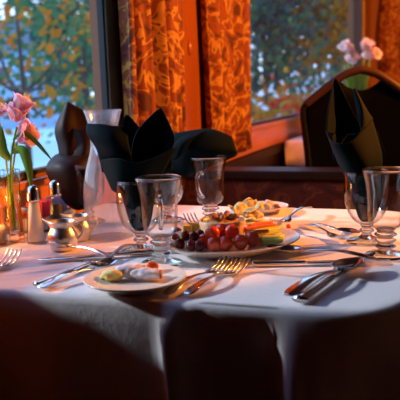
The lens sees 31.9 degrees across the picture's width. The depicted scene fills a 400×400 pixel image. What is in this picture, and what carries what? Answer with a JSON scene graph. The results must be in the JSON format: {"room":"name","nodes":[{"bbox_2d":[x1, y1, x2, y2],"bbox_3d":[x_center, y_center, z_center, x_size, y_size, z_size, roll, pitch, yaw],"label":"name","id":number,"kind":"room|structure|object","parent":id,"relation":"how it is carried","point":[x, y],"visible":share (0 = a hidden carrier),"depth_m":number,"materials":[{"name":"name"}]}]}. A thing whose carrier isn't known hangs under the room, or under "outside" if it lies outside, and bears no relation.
{"room":"restaurant dining room","nodes":[
{"label":"restaurant dining room","id":0,"kind":"room"},
{"bbox_2d":[0,0,370,202],"bbox_3d":[0.239,-0.685,3.406,0.080,2.350,9.900,1,10,20],"label":"wall","id":1,"kind":"structure","parent":0,"point":[92,3],"depth_m":2.02,"materials":[{"name":"brown wood"}]},
{"bbox_2d":[0,0,109,181],"bbox_3d":[-0.441,-0.687,1.427,0.017,1.300,0.970,1,10,20],"label":"window","id":2,"kind":"structure","parent":1,"relation":"in","point":[99,3],"depth_m":1.92,"materials":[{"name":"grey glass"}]},
{"bbox_2d":[104,0,123,125],"bbox_3d":[-0.249,-0.791,1.912,0.010,1.380,0.100,1,10,20],"label":"trim","id":3,"kind":"structure","parent":1,"relation":"attached to","point":[113,48],"depth_m":1.96,"materials":[{"name":"metal"}]},
{"bbox_2d":[0,116,301,224],"bbox_3d":[0.300,-0.308,3.448,0.022,0.118,9.900,1,10,20],"label":"trim","id":4,"kind":"structure","parent":1,"relation":"attached to","point":[265,135],"depth_m":3.10,"materials":[{"name":"orange wood"}]},
{"bbox_2d":[118,0,185,132],"bbox_3d":[-0.148,-0.818,2.015,0.088,1.326,0.444,1,10,20],"label":"curtain","id":5,"kind":"object","parent":1,"relation":"hanging from","point":[151,31],"visible":0.77,"depth_m":2.01,"materials":[{"name":"fabric"}]},
{"bbox_2d":[184,0,205,130],"bbox_3d":[-0.042,-0.960,2.473,0.010,1.496,1.133,1,10,20],"label":"trim","id":6,"kind":"structure","parent":1,"relation":"attached to","point":[194,72],"depth_m":2.54,"materials":[{"name":"orange wood"}]},
{"bbox_2d":[114,135,300,204],"bbox_3d":[0.318,0.115,3.514,0.030,0.732,9.900,1,10,20],"label":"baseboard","id":7,"kind":"structure","parent":1,"relation":"attached to","point":[274,155],"depth_m":3.45,"materials":[{"name":"brown wood"}]},
{"bbox_2d":[200,0,251,152],"bbox_3d":[0.099,-0.889,2.777,0.067,1.441,0.571,1,10,20],"label":"curtain","id":8,"kind":"object","parent":1,"relation":"hanging from","point":[225,24],"visible":0.85,"depth_m":2.80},
{"bbox_2d":[251,0,354,125],"bbox_3d":[0.809,-1.277,4.875,0.017,1.300,4.000,1,10,20],"label":"window","id":9,"kind":"structure","parent":1,"relation":"in","point":[291,115],"depth_m":4.25,"materials":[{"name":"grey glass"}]},
{"bbox_2d":[355,0,364,66],"bbox_3d":[1.543,-1.621,6.755,0.077,1.380,0.100,1,10,20],"label":"trim","id":10,"kind":"structure","parent":1,"relation":"attached to","point":[359,4],"depth_m":6.72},
{"bbox_2d":[370,0,380,86],"bbox_3d":[3.321,-1.447,7.534,3.060,2.350,0.080,1,10,20],"label":"wall","id":11,"kind":"structure","parent":0,"point":[375,4],"depth_m":7.90,"materials":[{"name":"brown wood"}]},
{"bbox_2d":[377,0,399,82],"bbox_3d":[2.800,-1.739,7.544,1.743,1.440,0.082,1,10,20],"label":"curtain","id":12,"kind":"object","parent":11,"relation":"hanging from","point":[388,33],"visible":0.66,"depth_m":7.79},
{"bbox_3d":[1.645,0.535,3.104,2.980,0.060,9.900,1,10,20],"label":"floor","id":13,"kind":"structure","parent":0,"visible":0},
{"bbox_2d":[171,166,399,211],"bbox_3d":[0.528,0.329,1.920,1.420,0.793,0.435,1,10,20],"label":"banquette","id":14,"kind":"object","parent":13,"relation":"on","point":[316,187],"visible":0.06,"depth_m":2.08,"materials":[{"name":"fabric"}]},
{"bbox_2d":[300,65,399,166],"bbox_3d":[0.621,0.038,2.746,0.426,1.104,0.469,0,9,11],"label":"chair","id":15,"kind":"object","parent":13,"relation":"on","point":[381,100],"visible":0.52,"depth_m":2.48,"materials":[{"name":"brown wood"}]},
{"bbox_3d":[0.015,0.450,1.427,0.794,0.744,0.756,1,10,20],"label":"dining table","id":16,"kind":"object","parent":13,"relation":"on","visible":0},
{"bbox_2d":[0,203,399,399],"bbox_3d":[0.059,0.318,1.376,0.938,0.480,0.834,1,10,20],"label":"tablecloth","id":17,"kind":"object","parent":16,"relation":"on","point":[239,336],"visible":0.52,"depth_m":1.01,"materials":[{"name":"fabric"}]},
{"bbox_2d":[0,204,7,244],"bbox_3d":[-0.410,0.050,1.387,0.060,0.075,0.060,1,10,20],"label":"votive candle","id":18,"kind":"object","parent":17,"relation":"on","point":[2,227],"visible":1,"depth_m":1.39,"materials":[{"name":"clear glass"}]},
{"bbox_2d":[0,249,21,266],"bbox_3d":[-0.341,0.112,1.149,0.030,0.018,0.203,-1,9,7],"label":"fork","id":19,"kind":"object","parent":17,"relation":"on","point":[3,264],"visible":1,"depth_m":1.22,"materials":[{"name":"silver metal"}]},
{"bbox_2d":[0,168,24,242],"bbox_3d":[-0.375,0.011,1.401,0.038,0.146,0.034,-3,9,-9],"label":"bud vase","id":20,"kind":"object","parent":17,"relation":"on","point":[10,177],"visible":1,"depth_m":1.39,"materials":[{"name":"clear glass"}]},
{"bbox_2d":[0,103,7,168],"bbox_3d":[-0.396,-0.071,1.423,0.034,0.260,0.089,-5,9,-16],"label":"alstroemeria","id":21,"kind":"object","parent":20,"relation":"in","point":[3,108],"visible":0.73,"depth_m":1.43,"materials":[{"name":"pink plant"}]},
{"bbox_2d":[0,91,36,184],"bbox_3d":[-0.358,-0.079,1.407,0.083,0.278,0.081,-7,10,-31],"label":"tulip","id":22,"kind":"object","parent":20,"relation":"in","point":[21,105],"visible":0.96,"depth_m":1.40,"materials":[{"name":"pink plant"}]},
{"bbox_2d":[12,115,51,167],"bbox_3d":[-0.349,-0.057,1.419,0.074,0.230,0.098,-7,10,-30],"label":"alstroemeria","id":23,"kind":"object","parent":20,"relation":"in","point":[27,134],"visible":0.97,"depth_m":1.41,"materials":[{"name":"pink plant"}]},
{"bbox_2d":[27,185,45,243],"bbox_3d":[-0.328,0.027,1.386,0.037,0.115,0.037,-5,10,-20],"label":"shaker","id":24,"kind":"object","parent":17,"relation":"on","point":[35,232],"visible":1,"depth_m":1.38,"materials":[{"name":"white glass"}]},
{"bbox_2d":[23,207,75,232],"bbox_3d":[-0.333,0.044,1.556,0.044,0.030,0.150,1,10,20],"label":"dish","id":25,"kind":"object","parent":17,"relation":"on","point":[70,210],"visible":0.06,"depth_m":1.50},
{"bbox_2d":[38,201,47,217],"bbox_3d":[-0.347,0.032,1.514,0.033,0.058,0.008,-3,9,-9],"label":"packet","id":26,"kind":"object","parent":25,"relation":"in","point":[44,203],"visible":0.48,"depth_m":1.51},
{"bbox_2d":[46,196,61,204],"bbox_3d":[-0.328,0.021,1.576,0.033,0.058,0.014,-3,9,-9],"label":"packet","id":27,"kind":"object","parent":25,"relation":"in","point":[57,199],"visible":0.29,"depth_m":1.57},
{"bbox_2d":[49,180,63,229],"bbox_3d":[-0.298,0.016,1.450,0.037,0.115,0.037,-5,10,-20],"label":"shaker","id":28,"kind":"object","parent":17,"relation":"on","point":[55,209],"visible":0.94,"depth_m":1.44,"materials":[{"name":"silver glass"}]},
{"bbox_2d":[42,218,84,251],"bbox_3d":[-0.257,0.064,1.317,0.060,0.060,0.061,-10,12,-40],"label":"creamer","id":29,"kind":"object","parent":17,"relation":"on","point":[62,231],"visible":0.95,"depth_m":1.30,"materials":[{"name":"silver metal"}]},
{"bbox_2d":[33,258,103,285],"bbox_3d":[-0.208,0.115,1.144,0.018,0.008,0.174,3,10,28],"label":"knife","id":30,"kind":"object","parent":17,"relation":"on","point":[86,265],"visible":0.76,"depth_m":1.13,"materials":[{"name":"silver metal"}]},
{"bbox_2d":[38,259,117,288],"bbox_3d":[-0.190,0.116,1.117,0.037,0.011,0.167,5,11,37],"label":"spoon","id":31,"kind":"object","parent":17,"relation":"on","point":[110,262],"visible":0.94,"depth_m":1.11,"materials":[{"name":"silver metal"}]},
{"bbox_2d":[89,259,117,268],"bbox_3d":[-0.157,0.109,1.160,0.037,0.010,0.059,5,11,37],"label":"bowl","id":32,"kind":"object","parent":31,"relation":"on","point":[110,262],"depth_m":1.17,"materials":[{"name":"silver metal"}]},
{"bbox_2d":[60,213,97,241],"bbox_3d":[-0.241,0.053,1.397,0.056,0.055,0.054,6,12,43],"label":"creamer","id":33,"kind":"object","parent":17,"relation":"on","point":[82,217],"visible":0.6,"depth_m":1.39,"materials":[{"name":"silver metal"}]},
{"bbox_2d":[46,241,114,257],"bbox_3d":[-0.218,0.087,1.274,0.180,0.016,0.039,5,11,37],"label":"spoon","id":34,"kind":"object","parent":17,"relation":"on","point":[105,254],"visible":0.91,"depth_m":1.27,"materials":[{"name":"silver metal"}]},
{"bbox_2d":[46,241,72,247],"bbox_3d":[-0.265,0.085,1.309,0.063,0.011,0.040,6,-3,40],"label":"bowl","id":35,"kind":"object","parent":34,"relation":"on","point":[53,244],"depth_m":1.29,"materials":[{"name":"silver metal"}]},
{"bbox_2d":[74,162,104,224],"bbox_3d":[-0.255,-0.015,1.582,0.083,0.133,0.083,5,11,38],"label":"goblet","id":36,"kind":"object","parent":17,"relation":"on","point":[88,210],"visible":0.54,"depth_m":1.58,"materials":[{"name":"clear glass"}]},
{"bbox_2d":[46,102,99,209],"bbox_3d":[-0.289,-0.101,1.588,0.108,0.240,0.126,-6,10,-25],"label":"napkin","id":37,"kind":"object","parent":36,"relation":"in","point":[73,142],"visible":0.96,"depth_m":1.57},
{"bbox_2d":[38,249,153,260],"bbox_3d":[-0.183,0.098,1.242,0.205,0.009,0.022,-3,9,-9],"label":"knife","id":38,"kind":"object","parent":17,"relation":"on","point":[144,251],"visible":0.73,"depth_m":1.24,"materials":[{"name":"silver metal"}]},
{"bbox_2d":[83,109,132,241],"bbox_3d":[-0.188,-0.051,1.403,0.095,0.257,0.095,-1,9,9],"label":"carafe","id":39,"kind":"object","parent":17,"relation":"on","point":[99,109],"visible":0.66,"depth_m":1.39,"materials":[{"name":"clear glass"}]},
{"bbox_2d":[84,243,135,264],"bbox_3d":[-0.150,0.092,1.237,0.028,0.017,0.193,1,9,17],"label":"fork","id":40,"kind":"object","parent":17,"relation":"on","point":[113,253],"visible":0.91,"depth_m":1.23,"materials":[{"name":"silver metal"}]},
{"bbox_2d":[83,263,185,294],"bbox_3d":[-0.097,0.122,1.051,0.155,0.017,0.155,1,10,20],"label":"plate","id":41,"kind":"object","parent":17,"relation":"on","point":[171,275],"visible":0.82,"depth_m":1.05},
{"bbox_2d":[100,268,122,280],"bbox_3d":[-0.134,0.114,1.068,0.039,0.018,0.028,-2,9,3],"label":"lemon piece","id":42,"kind":"object","parent":41,"relation":"on","point":[112,274],"visible":1,"depth_m":1.06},
{"bbox_2d":[115,263,144,278],"bbox_3d":[-0.106,0.108,1.076,0.046,0.020,0.030,-2,9,0],"label":"pastry","id":43,"kind":"object","parent":41,"relation":"on","point":[126,268],"visible":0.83,"depth_m":1.07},
{"bbox_2d":[130,267,161,279],"bbox_3d":[-0.081,0.111,1.062,0.048,0.018,0.026,0,9,11],"label":"pastry","id":44,"kind":"object","parent":41,"relation":"on","point":[144,273],"visible":1,"depth_m":1.05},
{"bbox_2d":[145,261,158,268],"bbox_3d":[-0.076,0.105,1.096,0.022,0.019,0.013,-1,9,8],"label":"slice","id":45,"kind":"object","parent":41,"relation":"on","point":[151,264],"visible":0.52,"depth_m":1.09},
{"bbox_2d":[116,178,161,255],"bbox_3d":[-0.109,0.028,1.275,0.083,0.133,0.083,-2,9,1],"label":"goblet","id":46,"kind":"object","parent":17,"relation":"on","point":[140,239],"visible":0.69,"depth_m":1.27,"materials":[{"name":"clear glass"}]},
{"bbox_2d":[86,108,177,230],"bbox_3d":[-0.120,-0.057,1.288,0.150,0.218,0.119,-6,10,-24],"label":"napkin","id":47,"kind":"object","parent":46,"relation":"in","point":[128,151],"visible":0.98,"depth_m":1.26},
{"bbox_2d":[116,185,161,233],"bbox_3d":[-0.110,0.013,1.273,0.083,0.097,0.083,1,10,20],"label":"bowl","id":48,"kind":"object","parent":46,"relation":"on","point":[159,185],"depth_m":1.27,"materials":[{"name":"clear glass"}]},
{"bbox_2d":[135,174,182,266],"bbox_3d":[-0.068,0.035,1.172,0.078,0.149,0.083,5,11,36],"label":"glass mug","id":49,"kind":"object","parent":17,"relation":"on","point":[161,253],"visible":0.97,"depth_m":1.17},
{"bbox_2d":[135,179,180,237],"bbox_3d":[-0.068,0.012,1.171,0.077,0.098,0.077,-3,9,-5],"label":"bowl","id":50,"kind":"object","parent":49,"relation":"on","point":[161,224],"depth_m":1.14,"materials":[{"name":"clear glass"}]},
{"bbox_2d":[152,163,184,223],"bbox_3d":[-0.073,-0.019,1.564,0.083,0.133,0.083,-2,9,1],"label":"goblet","id":51,"kind":"object","parent":17,"relation":"on","point":[168,217],"visible":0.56,"depth_m":1.56,"materials":[{"name":"clear glass"}]},
{"bbox_2d":[156,128,237,203],"bbox_3d":[-0.014,-0.075,1.554,0.192,0.163,0.128,-3,9,-4],"label":"napkin","id":52,"kind":"object","parent":51,"relation":"in","point":[206,143],"visible":0.84,"depth_m":1.51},
{"bbox_2d":[163,255,234,294],"bbox_3d":[-0.001,0.113,1.071,0.027,0.016,0.185,3,10,31],"label":"fork","id":53,"kind":"object","parent":17,"relation":"on","point":[172,289],"visible":0.96,"depth_m":1.07,"materials":[{"name":"silver metal"}]},
{"bbox_2d":[190,155,226,222],"bbox_3d":[0.018,-0.018,1.485,0.083,0.149,0.078,-5,10,-19],"label":"glass mug","id":54,"kind":"object","parent":17,"relation":"on","point":[209,207],"visible":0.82,"depth_m":1.48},
{"bbox_2d":[191,158,226,204],"bbox_3d":[0.020,-0.040,1.482,0.077,0.098,0.077,3,10,30],"label":"bowl","id":55,"kind":"object","parent":54,"relation":"on","point":[199,172],"depth_m":1.45,"materials":[{"name":"clear glass"}]},
{"bbox_2d":[184,257,250,295],"bbox_3d":[0.027,0.114,1.064,0.026,0.015,0.176,3,10,31],"label":"fork","id":56,"kind":"object","parent":17,"relation":"on","point":[195,287],"visible":1,"depth_m":1.05,"materials":[{"name":"silver metal"}]},
{"bbox_2d":[167,225,299,258],"bbox_3d":[0.053,0.079,1.270,0.262,0.023,0.228,-5,9,-17],"label":"plate","id":57,"kind":"object","parent":17,"relation":"on","point":[290,236],"visible":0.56,"depth_m":1.23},
{"bbox_2d":[175,238,184,248],"bbox_3d":[-0.036,0.077,1.264,0.019,0.022,0.019,1,10,20],"label":"grape","id":58,"kind":"object","parent":57,"relation":"on","point":[179,243],"visible":1,"depth_m":1.26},
{"bbox_2d":[181,229,189,240],"bbox_3d":[-0.026,0.064,1.283,0.019,0.022,0.019,-7,10,-29],"label":"grape","id":59,"kind":"object","parent":57,"relation":"on","point":[185,234],"visible":0.94,"depth_m":1.28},
{"bbox_2d":[186,240,194,250],"bbox_3d":[-0.016,0.080,1.245,0.019,0.022,0.019,-9,11,-37],"label":"grape","id":60,"kind":"object","parent":57,"relation":"on","point":[190,244],"visible":0.98,"depth_m":1.24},
{"bbox_2d":[189,230,198,241],"bbox_3d":[-0.011,0.065,1.272,0.019,0.022,0.019,-1,9,4],"label":"grape","id":61,"kind":"object","parent":57,"relation":"on","point":[193,235],"visible":0.76,"depth_m":1.26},
{"bbox_2d":[194,239,203,251],"bbox_3d":[-0.002,0.080,1.243,0.019,0.022,0.019,-3,9,-5],"label":"grape","id":62,"kind":"object","parent":57,"relation":"on","point":[199,245],"visible":1,"depth_m":1.24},
{"bbox_2d":[197,233,207,247],"bbox_3d":[0.008,0.074,1.268,0.027,0.028,0.028,-2,9,-2],"label":"cherry tomato","id":63,"kind":"object","parent":57,"relation":"on","point":[202,237],"visible":0.48,"depth_m":1.26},
{"bbox_2d":[205,226,219,238],"bbox_3d":[0.023,0.060,1.264,0.027,0.027,0.026,4,11,35],"label":"cherry tomato","id":64,"kind":"object","parent":57,"relation":"on","point":[210,231],"visible":0.88,"depth_m":1.25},
{"bbox_2d":[207,236,220,250],"bbox_3d":[0.026,0.078,1.241,0.027,0.027,0.027,-1,9,5],"label":"cherry tomato","id":65,"kind":"object","parent":57,"relation":"on","point":[213,243],"visible":1,"depth_m":1.23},
{"bbox_2d":[216,224,225,237],"bbox_3d":[0.040,0.057,1.282,0.028,0.028,0.027,3,10,27],"label":"cherry tomato","id":66,"kind":"object","parent":57,"relation":"on","point":[221,227],"visible":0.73,"depth_m":1.27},
{"bbox_2d":[199,216,244,239],"bbox_3d":[0.042,0.054,1.326,0.088,0.044,0.088,1,10,20],"label":"ramekin","id":67,"kind":"object","parent":57,"relation":"on","point":[205,222],"visible":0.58,"depth_m":1.31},
{"bbox_2d":[220,236,232,250],"bbox_3d":[0.045,0.077,1.242,0.028,0.028,0.027,-4,9,-12],"label":"cherry tomato","id":68,"kind":"object","parent":57,"relation":"on","point":[226,243],"visible":1,"depth_m":1.23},
{"bbox_2d":[225,224,239,238],"bbox_3d":[0.058,0.057,1.275,0.028,0.028,0.026,-1,9,7],"label":"cherry tomato","id":69,"kind":"object","parent":57,"relation":"on","point":[231,230],"visible":0.92,"depth_m":1.26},
{"bbox_2d":[233,234,247,249],"bbox_3d":[0.072,0.075,1.250,0.026,0.027,0.027,-3,9,-6],"label":"cherry tomato","id":70,"kind":"object","parent":57,"relation":"on","point":[240,241],"visible":1,"depth_m":1.24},
{"bbox_2d":[245,231,259,245],"bbox_3d":[0.094,0.071,1.271,0.028,0.028,0.027,-1,9,3],"label":"cherry tomato","id":71,"kind":"object","parent":57,"relation":"on","point":[253,238],"visible":0.88,"depth_m":1.26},
{"bbox_2d":[247,221,272,226],"bbox_3d":[0.119,0.048,1.385,0.060,0.008,0.009,-8,11,-32],"label":"carrot stick","id":72,"kind":"object","parent":57,"relation":"on","point":[264,222],"visible":0.76,"depth_m":1.38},
{"bbox_2d":[244,223,276,231],"bbox_3d":[0.114,0.052,1.335,0.076,0.008,0.009,-7,10,-29],"label":"carrot stick","id":73,"kind":"object","parent":57,"relation":"on","point":[250,228],"visible":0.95,"depth_m":1.33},
{"bbox_2d":[254,225,285,235],"bbox_3d":[0.133,0.057,1.336,0.073,0.010,0.018,-8,11,-35],"label":"stick","id":74,"kind":"object","parent":73,"relation":"on","point":[270,228],"visible":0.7,"depth_m":1.33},
{"bbox_2d":[259,235,283,242],"bbox_3d":[0.131,0.071,1.296,0.050,0.010,0.018,-2,9,-1],"label":"stick","id":75,"kind":"object","parent":57,"relation":"on","point":[264,236],"visible":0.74,"depth_m":1.29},
{"bbox_2d":[262,238,282,244],"bbox_3d":[0.132,0.075,1.279,0.038,0.010,0.018,-2,9,3],"label":"stick","id":76,"kind":"object","parent":57,"relation":"on","point":[264,240],"visible":1,"depth_m":1.27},
{"bbox_2d":[260,228,290,235],"bbox_3d":[0.145,0.062,1.330,0.063,0.010,0.018,-6,10,-26],"label":"stick","id":77,"kind":"object","parent":57,"relation":"on","point":[275,231],"visible":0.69,"depth_m":1.32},
{"bbox_2d":[257,201,288,214],"bbox_3d":[0.146,0.020,1.644,0.124,0.016,0.124,1,10,20],"label":"plate","id":78,"kind":"object","parent":17,"relation":"on","point":[282,205],"visible":0.34,"depth_m":1.61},
{"bbox_2d":[264,200,275,209],"bbox_3d":[0.158,0.014,1.636,0.040,0.029,0.028,-9,11,-37],"label":"food piece","id":79,"kind":"object","parent":78,"relation":"on","point":[268,204],"visible":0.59,"depth_m":1.63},
{"bbox_2d":[270,206,311,222],"bbox_3d":[0.201,0.030,1.508,0.028,0.015,0.193,3,10,30],"label":"fork","id":80,"kind":"object","parent":17,"relation":"on","point":[288,218],"visible":0.99,"depth_m":1.48,"materials":[{"name":"silver metal"}]},
{"bbox_2d":[252,260,334,265],"bbox_3d":[0.173,0.101,1.145,0.174,0.008,0.018,-2,9,3],"label":"knife","id":81,"kind":"object","parent":17,"relation":"on","point":[277,262],"visible":0.95,"depth_m":1.14,"materials":[{"name":"silver metal"}]},
{"bbox_2d":[292,268,348,302],"bbox_3d":[0.198,0.114,1.050,0.027,0.011,0.258,3,10,30],"label":"knife","id":82,"kind":"object","parent":17,"relation":"on","point":[317,286],"visible":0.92,"depth_m":0.98,"materials":[{"name":"silver metal"}]},
{"bbox_2d":[284,257,364,296],"bbox_3d":[0.186,0.110,1.028,0.046,0.014,0.208,6,12,40],"label":"spoon","id":83,"kind":"object","parent":82,"relation":"on","point":[345,264],"visible":1,"depth_m":1.03,"materials":[{"name":"silver metal"}]},
{"bbox_2d":[331,257,364,270],"bbox_3d":[0.230,0.101,1.079,0.046,0.013,0.073,6,12,40],"label":"bowl","id":84,"kind":"object","parent":83,"relation":"on","point":[345,264],"depth_m":1.09,"materials":[{"name":"silver metal"}]},
{"bbox_2d":[266,245,376,259],"bbox_3d":[0.200,0.088,1.175,0.190,0.013,0.042,2,10,25],"label":"spoon","id":85,"kind":"object","parent":17,"relation":"on","point":[289,249],"visible":0.9,"depth_m":1.18,"materials":[{"name":"silver metal"}]},
{"bbox_2d":[266,245,303,253],"bbox_3d":[0.144,0.086,1.202,0.067,0.012,0.042,2,10,25],"label":"bowl","id":86,"kind":"object","parent":85,"relation":"on","point":[289,249],"depth_m":1.20,"materials":[{"name":"silver metal"}]},
{"bbox_2d":[298,224,352,237],"bbox_3d":[0.238,0.056,1.363,0.025,0.015,0.173,-6,10,-21],"label":"fork","id":87,"kind":"object","parent":17,"relation":"on","point":[329,234],"visible":1,"depth_m":1.34,"materials":[{"name":"silver metal"}]},
{"bbox_2d":[305,223,359,234],"bbox_3d":[0.260,0.056,1.396,0.036,0.011,0.160,-8,11,-33],"label":"spoon","id":88,"kind":"object","parent":17,"relation":"on","point":[343,230],"visible":0.89,"depth_m":1.37,"materials":[{"name":"silver metal"}]},
{"bbox_2d":[336,227,359,234],"bbox_3d":[0.288,0.063,1.353,0.036,0.010,0.056,-8,11,-33],"label":"bowl","id":89,"kind":"object","parent":88,"relation":"on","point":[343,230],"depth_m":1.36,"materials":[{"name":"silver metal"}]},
{"bbox_2d":[344,169,389,245],"bbox_3d":[0.306,0.012,1.285,0.083,0.133,0.083,5,11,38],"label":"goblet","id":90,"kind":"object","parent":17,"relation":"on","point":[366,238],"visible":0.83,"depth_m":1.28,"materials":[{"name":"clear glass"}]},
{"bbox_2d":[326,79,385,221],"bbox_3d":[0.290,-0.093,1.295,0.110,0.260,0.131,1,10,20],"label":"napkin","id":91,"kind":"object","parent":90,"relation":"in","point":[353,153],"visible":0.99,"depth_m":1.27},
{"bbox_2d":[344,177,389,224],"bbox_3d":[0.305,-0.003,1.283,0.083,0.097,0.083,1,10,20],"label":"bowl","id":92,"kind":"object","parent":90,"relation":"on","point":[344,177],"depth_m":1.28,"materials":[{"name":"clear glass"}]},
{"bbox_2d":[362,166,399,260],"bbox_3d":[0.313,0.021,1.174,0.083,0.149,0.078,-7,10,-31],"label":"drinking glass","id":93,"kind":"object","parent":17,"relation":"on","point":[385,251],"visible":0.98,"depth_m":1.17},
{"bbox_2d":[362,171,398,229],"bbox_3d":[0.310,-0.001,1.169,0.077,0.098,0.077,0,9,10],"label":"bowl","id":94,"kind":"object","parent":93,"relation":"on","point":[392,172],"depth_m":1.16,"materials":[{"name":"clear glass"}]},
{"bbox_3d":[1.144,-0.008,4.066,1.071,0.744,0.896,1,10,20],"label":"dining table","id":95,"kind":"object","parent":13,"relation":"on","visible":0},
{"bbox_2d":[285,135,304,166],"bbox_3d":[1.141,-0.108,4.050,1.105,0.550,0.963,1,10,20],"label":"tablecloth","id":96,"kind":"object","parent":95,"relation":"on","point":[294,151],"visible":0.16,"depth_m":3.76,"materials":[{"name":"fabric"}]},
{"bbox_3d":[0.970,-0.548,4.299,0.090,0.250,0.090,1,10,20],"label":"vase","id":97,"kind":"object","parent":96,"relation":"on","visible":0},
{"bbox_2d":[337,39,356,89],"bbox_3d":[0.911,-0.710,4.302,0.088,0.550,0.118,-10,12,-41],"label":"lily","id":98,"kind":"object","parent":97,"relation":"in","point":[345,46],"visible":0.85,"depth_m":4.27,"materials":[{"name":"pink plant"}]},
{"bbox_2d":[344,51,360,89],"bbox_3d":[0.935,-0.674,4.296,0.082,0.479,0.087,-7,10,-27],"label":"lily","id":99,"kind":"object","parent":97,"relation":"in","point":[351,57],"visible":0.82,"depth_m":4.27,"materials":[{"name":"pink plant"}]},
{"bbox_2d":[358,38,375,89],"bbox_3d":[1.024,-0.717,4.301,0.083,0.557,0.125,5,12,39],"label":"lily","id":100,"kind":"object","parent":97,"relation":"in","point":[366,44],"visible":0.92,"depth_m":4.27,"materials":[{"name":"pink plant"}]},
{"bbox_2d":[361,47,381,89],"bbox_3d":[1.049,-0.692,4.322,0.178,0.500,0.082,-4,9,-14],"label":"lily","id":101,"kind":"object","parent":97,"relation":"in","point":[376,53],"visible":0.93,"depth_m":4.29,"materials":[{"name":"pink plant"}]},
{"label":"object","id":102,"kind":"object","parent":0,"visible":0},
{"bbox_2d":[233,208,247,217],"bbox_3d":[0.089,0.027,1.446,0.042,0.024,0.024,-2,9,2],"label":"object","id":103,"kind":"object","parent":102,"relation":"on","point":[235,211],"visible":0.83,"depth_m":1.44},
{"bbox_2d":[244,201,261,212],"bbox_3d":[0.106,0.018,1.455,0.045,0.031,0.023,-2,9,-1],"label":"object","id":104,"kind":"object","parent":103,"relation":"on","point":[258,205],"visible":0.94,"depth_m":1.45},
{"label":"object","id":105,"kind":"object","parent":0,"visible":0},
{"label":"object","id":106,"kind":"object","parent":105,"relation":"on","visible":0},
{"bbox_2d":[234,205,243,210],"bbox_3d":[0.092,0.021,1.468,0.046,0.025,0.025,-1,9,4],"label":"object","id":107,"kind":"object","parent":106,"relation":"on","point":[237,207],"visible":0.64,"depth_m":1.46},
{"bbox_2d":[237,202,247,208],"bbox_3d":[0.098,0.017,1.475,0.047,0.025,0.024,-4,9,-14],"label":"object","id":108,"kind":"object","parent":107,"relation":"on","point":[244,205],"visible":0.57,"depth_m":1.47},
{"bbox_2d":[237,199,257,206],"bbox_3d":[0.101,0.010,1.480,0.043,0.020,0.024,-2,9,-2],"label":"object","id":109,"kind":"object","parent":108,"relation":"on","point":[250,203],"visible":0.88,"depth_m":1.47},
{"label":"outside","id":110,"kind":"structure","parent":0,"visible":0},
{"bbox_2d":[0,94,272,170],"bbox_3d":[-32.813,-10.099,85.595,200.000,0.100,260.000,1,10,20],"label":"ground","id":111,"kind":"structure","parent":110,"point":[40,159],"depth_m":28.76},
{"bbox_2d":[0,20,68,128],"bbox_3d":[-13.729,-9.131,50.668,8.300,7.600,6.600,-3,9,-5],"label":"house","id":112,"kind":"structure","parent":111,"relation":"on","point":[7,123],"depth_m":48.25,"materials":[{"name":"blue"}]},
{"bbox_2d":[0,0,94,163],"bbox_3d":[-2.298,-1.329,9.485,2.531,4.308,2.620,1,10,20],"label":"leafy tree","id":113,"kind":"object","parent":111,"relation":"on","point":[15,40],"visible":0.76,"depth_m":9.38,"materials":[{"name":"green plant"}]},
{"bbox_2d":[0,0,95,146],"bbox_3d":[-2.116,-2.336,12.822,4.421,5.239,3.488,-7,10,-27],"label":"leafy tree","id":114,"kind":"object","parent":111,"relation":"on","point":[88,98],"visible":0.29,"depth_m":12.78,"materials":[{"name":"green plant"}]},
{"bbox_2d":[9,0,88,107],"bbox_3d":[-5.503,-6.442,29.725,5.728,8.291,4.936,-6,10,-25],"label":"leafy tree","id":115,"kind":"object","parent":111,"relation":"on","point":[32,38],"visible":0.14,"depth_m":28.80,"materials":[{"name":"green plant"}]},
{"bbox_2d":[31,0,94,135],"bbox_3d":[-2.586,-4.276,19.932,4.654,6.878,4.881,1,10,20],"label":"leafy tree","id":116,"kind":"object","parent":111,"relation":"on","point":[79,103],"visible":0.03,"depth_m":19.26,"materials":[{"name":"green plant"}]},
{"bbox_2d":[251,75,314,122],"bbox_3d":[1.532,-0.937,12.058,1.872,2.465,1.908,1,10,20],"label":"flowering bush","id":117,"kind":"object","parent":111,"relation":"on","point":[286,106],"visible":0.09,"depth_m":12.05,"materials":[{"name":"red plant"}]},
{"bbox_2d":[251,67,324,121],"bbox_3d":[0.777,-0.546,9.652,2.002,2.499,2.083,1,10,20],"label":"flowering bush","id":118,"kind":"object","parent":111,"relation":"on","point":[259,112],"visible":0.06,"depth_m":9.33,"materials":[{"name":"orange plant"}]},
{"bbox_2d":[250,0,343,111],"bbox_3d":[3.249,-5.889,24.708,5.706,8.166,4.692,1,10,20],"label":"leafy tree","id":119,"kind":"object","parent":111,"relation":"on","point":[252,34],"visible":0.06,"depth_m":24.57,"materials":[{"name":"green plant"}]},
{"bbox_2d":[263,64,333,113],"bbox_3d":[2.087,-1.466,14.585,1.854,2.680,1.763,-1,9,5],"label":"flowering bush","id":120,"kind":"object","parent":111,"relation":"on","point":[299,89],"visible":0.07,"depth_m":14.41,"materials":[{"name":"green plant"}]},
{"bbox_2d":[250,0,347,121],"bbox_3d":[1.872,-4.425,19.323,4.918,7.055,4.597,2,10,24],"label":"leafy tree","id":121,"kind":"object","parent":111,"relation":"on","point":[276,22],"visible":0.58,"depth_m":18.57,"materials":[{"name":"green plant"}]},
{"bbox_2d":[250,0,347,112],"bbox_3d":[3.473,-4.819,20.627,4.498,7.316,4.407,-2,9,0],"label":"leafy tree","id":122,"kind":"object","parent":111,"relation":"on","point":[341,14],"visible":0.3,"depth_m":20.39,"materials":[{"name":"green plant"}]},
{"bbox_2d":[293,51,345,94],"bbox_3d":[2.760,-1.872,15.978,2.221,2.999,1.914,-4,9,-13],"label":"flowering bush","id":123,"kind":"object","parent":111,"relation":"on","point":[331,74],"visible":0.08,"depth_m":15.87,"materials":[{"name":"green plant"}]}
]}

